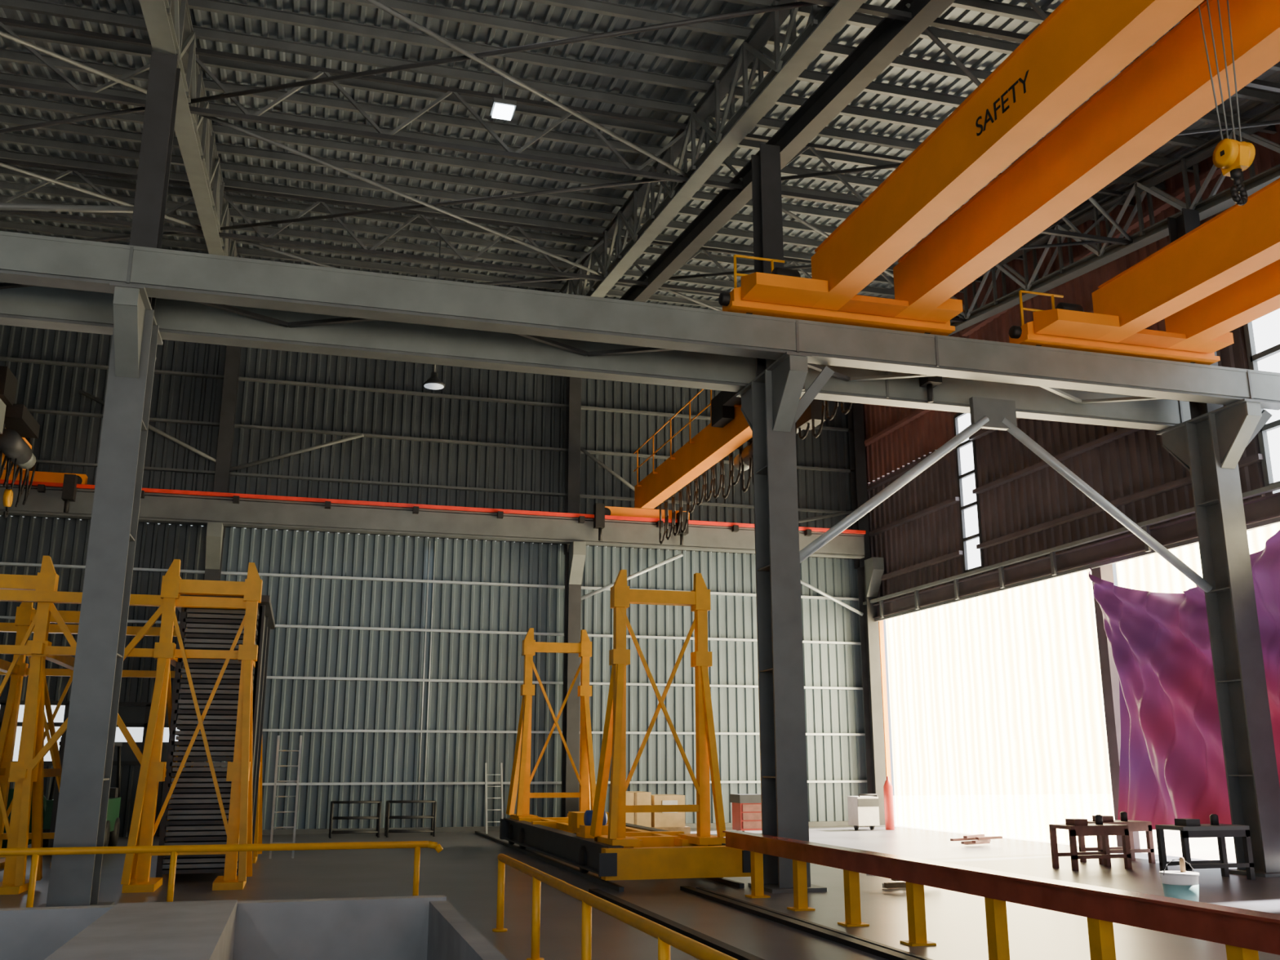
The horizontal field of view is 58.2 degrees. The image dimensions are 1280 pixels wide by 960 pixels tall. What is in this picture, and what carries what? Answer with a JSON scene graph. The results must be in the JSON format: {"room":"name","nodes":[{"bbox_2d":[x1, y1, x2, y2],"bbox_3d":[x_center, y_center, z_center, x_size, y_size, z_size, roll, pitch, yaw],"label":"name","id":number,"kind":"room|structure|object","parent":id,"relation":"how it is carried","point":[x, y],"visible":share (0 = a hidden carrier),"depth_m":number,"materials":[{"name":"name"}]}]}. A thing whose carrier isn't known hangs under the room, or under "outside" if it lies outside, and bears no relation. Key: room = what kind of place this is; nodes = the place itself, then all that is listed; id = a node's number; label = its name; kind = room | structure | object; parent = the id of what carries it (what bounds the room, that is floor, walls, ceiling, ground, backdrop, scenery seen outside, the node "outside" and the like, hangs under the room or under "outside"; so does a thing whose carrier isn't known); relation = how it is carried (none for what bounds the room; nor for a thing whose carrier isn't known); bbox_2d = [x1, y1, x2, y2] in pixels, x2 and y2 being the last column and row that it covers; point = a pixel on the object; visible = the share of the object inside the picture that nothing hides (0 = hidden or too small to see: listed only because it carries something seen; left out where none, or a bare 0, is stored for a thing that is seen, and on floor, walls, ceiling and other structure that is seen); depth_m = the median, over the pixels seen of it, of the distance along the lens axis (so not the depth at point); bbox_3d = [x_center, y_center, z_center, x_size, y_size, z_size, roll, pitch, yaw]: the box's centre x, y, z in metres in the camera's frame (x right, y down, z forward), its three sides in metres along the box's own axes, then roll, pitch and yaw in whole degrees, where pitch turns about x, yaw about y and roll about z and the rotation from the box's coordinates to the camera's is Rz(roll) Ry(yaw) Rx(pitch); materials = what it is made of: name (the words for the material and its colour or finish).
{"room":"factory floor","nodes":[
{"label":"factory floor","id":0,"kind":"room"},
{"bbox_2d":[139,0,239,257],"bbox_3d":[-5.542,-7.936,12.583,0.320,3.767,38.551,4,-14,-15],"label":"roof truss","id":1,"kind":"object","parent":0,"point":[168,23],"depth_m":19.08,"materials":[{"name":"grey metal"}]},
{"bbox_2d":[0,479,865,559],"bbox_3d":[-7.583,0.916,29.417,29.200,0.760,0.540,4,-14,-15],"label":"beam","id":2,"kind":"structure","parent":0,"point":[44,499],"depth_m":29.80,"materials":[{"name":"grey metal"}]},
{"bbox_2d":[0,356,866,835],"bbox_3d":[-7.531,1.882,30.308,29.900,14.230,0.160,4,-14,-15],"label":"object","id":3,"kind":"structure","parent":0,"point":[481,828],"depth_m":30.61,"materials":[{"name":"grey metal"}]},
{"bbox_2d":[619,0,955,302],"bbox_3d":[3.493,-6.808,14.975,0.280,2.938,38.523,4,-14,-15],"label":"beam","id":4,"kind":"structure","parent":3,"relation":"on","point":[890,37],"depth_m":17.59,"materials":[{"name":"metal"}]},
{"bbox_2d":[0,324,867,836],"bbox_3d":[-7.552,1.672,30.434,29.900,14.699,0.050,4,-14,-15],"label":"wall","id":5,"kind":"structure","parent":0,"point":[289,704],"depth_m":30.78,"materials":[{"name":"metal"}]},
{"bbox_2d":[0,700,182,765],"bbox_3d":[-13.810,6.058,27.544,6.020,1.500,0.120,4,-14,-15],"label":"window","id":6,"kind":"structure","parent":5,"relation":"in","point":[133,714],"depth_m":27.95,"materials":[{"name":"glass"}]},
{"bbox_2d":[78,389,863,616],"bbox_3d":[-3.815,0.837,31.228,21.442,4.991,0.100,4,-14,-15],"label":"brace","id":7,"kind":"object","parent":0,"point":[82,392],"depth_m":31.34,"materials":[{"name":"grey metal"}]},
{"bbox_2d":[0,0,1279,308],"bbox_3d":[-2.201,-8.447,13.598,29.900,2.614,37.800,4,-14,-15],"label":"roof","id":8,"kind":"structure","parent":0,"point":[989,6],"depth_m":21.70,"materials":[{"name":"grey metal"}]},
{"bbox_2d":[489,55,516,120],"bbox_3d":[-2.182,-6.350,18.458,0.360,1.054,0.410,4,-14,-15],"label":"lamp","id":9,"kind":"object","parent":8,"relation":"hanging from","point":[501,108],"visible":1,"depth_m":18.27,"materials":[{"name":"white glass"}]},
{"bbox_2d":[0,0,1279,322],"bbox_3d":[-4.924,-5.791,21.664,28.935,3.050,17.580,4,-14,-15],"label":"roof truss","id":10,"kind":"structure","parent":8,"relation":"attached to","point":[369,75],"depth_m":19.76,"materials":[{"name":"grey metal"}]},
{"bbox_2d":[0,0,1279,310],"bbox_3d":[-2.226,-8.584,13.721,29.900,2.569,38.900,4,-14,-15],"label":"ceiling","id":11,"kind":"structure","parent":0,"point":[849,34],"depth_m":20.60,"materials":[{"name":"grey metal"}]},
{"bbox_2d":[422,232,444,389],"bbox_3d":[-4.643,-3.930,26.376,0.500,3.762,0.500,4,-14,-15],"label":"lamp","id":12,"kind":"object","parent":11,"relation":"hanging from","point":[433,382],"visible":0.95,"depth_m":25.90,"materials":[{"name":"white metal"}]},
{"bbox_2d":[0,825,1279,959],"bbox_3d":[-2.253,4.367,10.632,29.900,0.001,39.100,4,-14,-15],"label":"floor","id":13,"kind":"structure","parent":0,"point":[465,871],"depth_m":15.38,"materials":[{"name":"concrete"}]},
{"bbox_2d":[1,788,47,848],"bbox_3d":[-12.879,6.982,23.767,1.200,1.200,0.660,4,-14,-15],"label":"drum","id":14,"kind":"object","parent":13,"relation":"on","point":[11,793],"visible":0.11,"depth_m":23.53,"materials":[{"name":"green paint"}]},
{"bbox_2d":[42,737,122,847],"bbox_3d":[-11.161,6.275,22.995,1.200,2.195,2.950,4,-14,-15],"label":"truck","id":15,"kind":"object","parent":13,"relation":"on","point":[113,821],"visible":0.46,"depth_m":22.84,"materials":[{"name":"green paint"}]},
{"bbox_2d":[38,49,180,906],"bbox_3d":[-6.709,-0.429,14.948,0.800,11.377,2.100,4,-14,-15],"label":"steel column","id":16,"kind":"structure","parent":13,"relation":"on","point":[74,880],"depth_m":14.42,"materials":[{"name":"grey metal"}]},
{"bbox_2d":[0,203,133,213],"bbox_3d":[-8.931,-3.673,15.416,4.561,0.599,0.100,4,-14,-15],"label":"brace","id":17,"kind":"object","parent":16,"relation":"attached to","point":[8,206],"visible":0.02,"depth_m":15.71,"materials":[{"name":"grey paint"}]},
{"bbox_2d":[0,555,262,894],"bbox_3d":[-9.773,3.825,18.115,7.461,4.630,5.550,4,-14,-15],"label":"rack","id":18,"kind":"object","parent":13,"relation":"on","point":[28,774],"visible":0.62,"depth_m":16.55,"materials":[{"name":"yellow metal"}]},
{"bbox_2d":[155,594,275,877],"bbox_3d":[-6.957,4.234,18.922,1.450,4.220,3.900,4,-14,-15],"label":"sheets","id":19,"kind":"object","parent":13,"relation":"on","point":[195,816],"visible":0.65,"depth_m":17.57,"materials":[{"name":"metal"}]},
{"bbox_2d":[191,345,241,766],"bbox_3d":[-10.623,2.035,28.667,0.600,13.149,1.200,4,-14,-15],"label":"wall column","id":20,"kind":"structure","parent":13,"relation":"on","point":[215,531],"depth_m":29.55,"materials":[{"name":"grey metal"}]},
{"bbox_2d":[0,840,443,907],"bbox_3d":[-7.086,4.479,12.720,9.731,0.780,0.140,4,-14,-15],"label":"handrail","id":21,"kind":"object","parent":13,"relation":"on","point":[35,852],"visible":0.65,"depth_m":13.29,"materials":[{"name":"metal"}]},
{"bbox_2d":[0,894,508,959],"bbox_3d":[-5.576,4.329,7.337,9.750,1.900,10.750,4,-14,-15],"label":"pit","id":22,"kind":"object","parent":13,"relation":"in","point":[411,927],"visible":1,"depth_m":12.55,"materials":[{"name":"grey concrete"}]},
{"bbox_2d":[268,735,302,858],"bbox_3d":[-6.560,5.863,21.314,0.440,2.210,0.369,4,-14,-15],"label":"ladder","id":23,"kind":"object","parent":13,"relation":"on","point":[278,736],"visible":0.98,"depth_m":21.29,"materials":[{"name":"grey metal"}]},
{"bbox_2d":[328,800,381,838],"bbox_3d":[-6.770,8.059,27.352,1.160,0.822,0.552,4,-14,-15],"label":"stand","id":24,"kind":"object","parent":13,"relation":"on","point":[378,817],"visible":1,"depth_m":27.19,"materials":[{"name":"black metal"}]},
{"bbox_2d":[384,800,436,837],"bbox_3d":[-5.519,8.144,27.698,1.160,0.822,0.552,4,-14,-15],"label":"stand","id":25,"kind":"object","parent":13,"relation":"on","point":[433,830],"visible":1,"depth_m":27.55,"materials":[{"name":"black metal"}]},
{"bbox_2d":[484,763,503,834],"bbox_3d":[-3.664,7.993,28.923,0.440,1.720,0.567,4,-14,-15],"label":"ladder","id":26,"kind":"object","parent":13,"relation":"on","point":[501,764],"visible":0.89,"depth_m":28.94,"materials":[{"name":"grey metal"}]},
{"bbox_2d":[561,376,586,817],"bbox_3d":[-1.775,2.638,31.116,0.600,13.149,1.200,4,-14,-15],"label":"wall column","id":27,"kind":"structure","parent":13,"relation":"on","point":[575,552],"depth_m":30.82,"materials":[{"name":"grey metal"}]},
{"bbox_2d":[492,853,737,959],"bbox_3d":[0.676,2.542,4.820,0.160,0.768,15.760,4,-14,-15],"label":"handrail","id":28,"kind":"object","parent":13,"relation":"on","point":[666,937],"visible":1,"depth_m":8.45,"materials":[{"name":"metal"}]},
{"bbox_2d":[499,569,751,880],"bbox_3d":[-0.713,4.504,20.903,2.350,4.517,9.400,4,-14,-15],"label":"gantry transfer car","id":29,"kind":"object","parent":13,"relation":"on","point":[601,842],"visible":0.98,"depth_m":17.39,"materials":[{"name":"yellow metal"}]},
{"bbox_2d":[626,791,690,833],"bbox_3d":[0.161,8.395,29.090,1.900,1.000,1.300,4,-14,-15],"label":"cardboard boxes","id":30,"kind":"object","parent":13,"relation":"on","point":[669,821],"visible":0.5,"depth_m":28.59,"materials":[{"name":"beige cardboard"}]},
{"bbox_2d":[475,831,933,959],"bbox_3d":[1.150,4.930,13.046,2.365,0.060,34.000,4,-14,-15],"label":"rails","id":31,"kind":"object","parent":13,"relation":"on","point":[877,948],"depth_m":12.58,"materials":[{"name":"metal"}]},
{"bbox_2d":[729,793,761,831],"bbox_3d":[2.812,8.289,28.556,0.960,0.950,0.700,4,-14,-15],"label":"tool cabinet","id":32,"kind":"object","parent":13,"relation":"on","point":[746,808],"visible":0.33,"depth_m":28.24,"materials":[{"name":"red metal"}]},
{"bbox_2d":[736,142,834,893],"bbox_3d":[2.222,0.180,17.421,1.174,11.377,2.100,4,-14,-15],"label":"steel column","id":33,"kind":"structure","parent":13,"relation":"on","point":[771,403],"depth_m":16.93,"materials":[{"name":"grey metal"}]},
{"bbox_2d":[847,793,879,830],"bbox_3d":[5.886,8.733,30.302,0.600,0.918,0.620,4,-14,-15],"label":"machine","id":34,"kind":"object","parent":13,"relation":"on","point":[863,809],"visible":1,"depth_m":30.07,"materials":[{"name":"white paint"}]},
{"bbox_2d":[846,402,886,826],"bbox_3d":[6.687,3.214,33.459,0.600,13.149,1.200,4,-14,-15],"label":"wall column","id":35,"kind":"structure","parent":13,"relation":"on","point":[870,571],"depth_m":33.17,"materials":[{"name":"grey metal"}]},
{"bbox_2d":[866,874,906,888],"bbox_3d":[3.794,5.569,16.102,1.177,0.260,0.811,4,-14,-15],"label":"timber offcuts","id":36,"kind":"object","parent":13,"relation":"on","point":[900,884],"visible":0.29,"depth_m":15.68,"materials":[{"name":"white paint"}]},
{"bbox_2d":[883,776,894,830],"bbox_3d":[6.583,8.546,30.457,0.240,1.360,0.236,4,-14,-15],"label":"gas cylinder","id":37,"kind":"object","parent":13,"relation":"on","point":[887,788],"visible":1,"depth_m":30.35,"materials":[{"name":"red paint"}]},
{"bbox_2d":[950,834,1002,844],"bbox_3d":[7.093,7.587,24.259,1.123,0.210,0.501,8,-16,-29],"label":"steel offcuts","id":38,"kind":"object","parent":13,"relation":"on","point":[976,838],"visible":1,"depth_m":24.18,"materials":[{"name":"metal"}]},
{"bbox_2d":[722,830,1279,959],"bbox_3d":[3.994,3.023,6.801,0.260,0.780,19.900,4,-14,-15],"label":"guard rail","id":39,"kind":"object","parent":13,"relation":"on","point":[1243,932],"visible":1,"depth_m":9.79,"materials":[{"name":"brown metal"}]},
{"bbox_2d":[1048,814,1132,871],"bbox_3d":[7.518,6.044,19.246,1.100,0.860,0.600,4,-14,-15],"label":"workbench","id":40,"kind":"object","parent":13,"relation":"on","point":[1076,827],"visible":1,"depth_m":19.08,"materials":[{"name":"wood"}]},
{"bbox_2d":[1077,811,1155,864],"bbox_3d":[8.425,6.330,20.406,1.100,0.860,0.600,4,-14,-15],"label":"workbench","id":41,"kind":"object","parent":13,"relation":"on","point":[1133,825],"visible":0.76,"depth_m":20.26,"materials":[{"name":"wood"}]},
{"bbox_2d":[1159,857,1199,902],"bbox_3d":[6.464,4.831,13.774,0.451,0.600,0.440,4,-14,-15],"label":"paint bucket","id":42,"kind":"object","parent":13,"relation":"on","point":[1182,884],"visible":0.86,"depth_m":13.62,"materials":[{"name":"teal plastic"}]},
{"bbox_2d":[1155,813,1255,879],"bbox_3d":[8.595,5.582,17.534,1.200,0.940,0.600,4,-14,-15],"label":"workbench","id":43,"kind":"object","parent":13,"relation":"on","point":[1188,828],"visible":0.93,"depth_m":17.39,"materials":[{"name":"metal"}]},
{"bbox_2d":[1155,208,1279,877],"bbox_3d":[10.031,0.712,19.583,1.174,11.377,2.100,4,-14,-15],"label":"steel column","id":44,"kind":"structure","parent":13,"relation":"on","point":[1211,445],"depth_m":19.08,"materials":[{"name":"grey metal"}]},
{"bbox_2d":[799,396,1212,592],"bbox_3d":[5.882,0.158,18.715,7.787,3.061,0.150,4,-14,-15],"label":"brace","id":45,"kind":"object","parent":44,"relation":"attached to","point":[985,413],"visible":0.86,"depth_m":18.96,"materials":[{"name":"grey paint"}]},
{"bbox_3d":[-15.364,-1.018,12.552,0.800,11.377,2.100,4,-14,-15],"label":"steel column","id":46,"kind":"structure","parent":13,"relation":"on","visible":0},
{"bbox_2d":[0,282,1191,431],"bbox_3d":[-3.705,-2.106,17.095,29.500,0.580,0.410,4,-14,-15],"label":"girder","id":47,"kind":"object","parent":46,"relation":"on","point":[35,306],"visible":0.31,"depth_m":17.45,"materials":[{"name":"grey metal"}]},
{"bbox_2d":[0,365,88,517],"bbox_3d":[-12.921,-1.616,21.245,2.750,3.236,14.020,4,-14,-15],"label":"crane","id":48,"kind":"object","parent":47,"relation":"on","point":[17,424],"visible":1,"depth_m":24.61,"materials":[{"name":"orange paint"}]},
{"bbox_2d":[0,282,1163,404],"bbox_3d":[-3.824,-2.283,16.252,28.637,0.050,1.231,4,-14,-15],"label":"runway lacing","id":49,"kind":"object","parent":47,"relation":"attached to","point":[3,285],"visible":0.43,"depth_m":17.46,"materials":[{"name":"metal"}]},
{"bbox_2d":[593,367,942,545],"bbox_3d":[1.889,-0.607,25.345,2.750,3.236,14.020,4,-14,-15],"label":"crane","id":50,"kind":"object","parent":47,"relation":"on","point":[728,429],"visible":0.57,"depth_m":26.64,"materials":[{"name":"orange paint"}]},
{"bbox_2d":[0,231,1279,410],"bbox_3d":[-3.267,-2.474,15.600,29.500,0.580,0.410,4,-14,-15],"label":"girder","id":51,"kind":"object","parent":46,"relation":"on","point":[25,259],"visible":1,"depth_m":16.13,"materials":[{"name":"grey metal"}]},
{"bbox_2d":[718,0,1279,335],"bbox_3d":[5.894,-4.776,7.551,3.770,3.157,21.725,4,-14,-15],"label":"crane","id":52,"kind":"object","parent":51,"relation":"on","point":[1217,48],"visible":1,"depth_m":13.11,"materials":[{"name":"orange paint"}]},
{"bbox_2d":[1008,177,1279,364],"bbox_3d":[10.606,-5.210,9.041,3.770,1.600,21.725,4,-14,-15],"label":"crane","id":53,"kind":"object","parent":51,"relation":"on","point":[1222,276],"visible":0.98,"depth_m":17.38,"materials":[{"name":"orange paint"}]},
{"bbox_2d":[558,0,866,297],"bbox_3d":[2.584,-7.383,14.832,0.320,3.767,38.551,4,-14,-15],"label":"roof truss","id":54,"kind":"object","parent":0,"point":[821,27],"depth_m":18.87,"materials":[{"name":"grey metal"}]},
{"bbox_2d":[862,124,1279,603],"bbox_3d":[12.055,-1.771,16.237,0.200,14.600,38.900,4,-14,-15],"label":"wall","id":55,"kind":"structure","parent":0,"point":[1027,507],"depth_m":26.86,"materials":[{"name":"brown metal"}]},
{"bbox_2d":[953,412,983,573],"bbox_3d":[8.380,0.254,29.277,0.100,4.180,0.880,4,-14,-15],"label":"window","id":56,"kind":"structure","parent":55,"relation":"in","point":[966,455],"depth_m":29.30,"materials":[{"name":"glass"}]},
{"bbox_2d":[862,482,1279,848],"bbox_3d":[9.242,4.574,24.612,0.520,6.280,18.000,4,-14,-15],"label":"trim","id":57,"kind":"structure","parent":55,"relation":"attached to","point":[1264,511],"depth_m":23.94,"materials":[{"name":"grey paint"}]},
{"bbox_2d":[1088,529,1279,831],"bbox_3d":[10.261,3.671,19.939,0.789,5.500,6.905,4,-14,-15],"label":"curtain","id":58,"kind":"object","parent":55,"relation":"hanging from","point":[1172,766],"visible":0.64,"depth_m":21.24,"materials":[{"name":"purple fabric"}]},
{"bbox_2d":[1243,308,1279,486],"bbox_3d":[11.401,-1.934,18.923,0.150,3.600,3.300,4,-14,-15],"label":"window","id":59,"kind":"structure","parent":55,"relation":"in","point":[1262,335],"depth_m":20.16,"materials":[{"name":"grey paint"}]},
{"bbox_2d":[946,102,1279,336],"bbox_3d":[11.383,-6.783,17.268,0.320,3.767,38.551,4,-14,-15],"label":"roof truss","id":60,"kind":"object","parent":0,"point":[1215,203],"depth_m":22.89,"materials":[{"name":"grey metal"}]},
{"label":"outside","id":61,"kind":"structure","parent":0,"visible":0},
{"bbox_2d":[893,793,1235,862],"bbox_3d":[6.875,4.774,11.553,100.000,0.250,100.000,4,-14,-15],"label":"ground","id":62,"kind":"structure","parent":61,"point":[1027,817],"depth_m":38.80,"materials":[{"name":"white concrete"}]}
]}

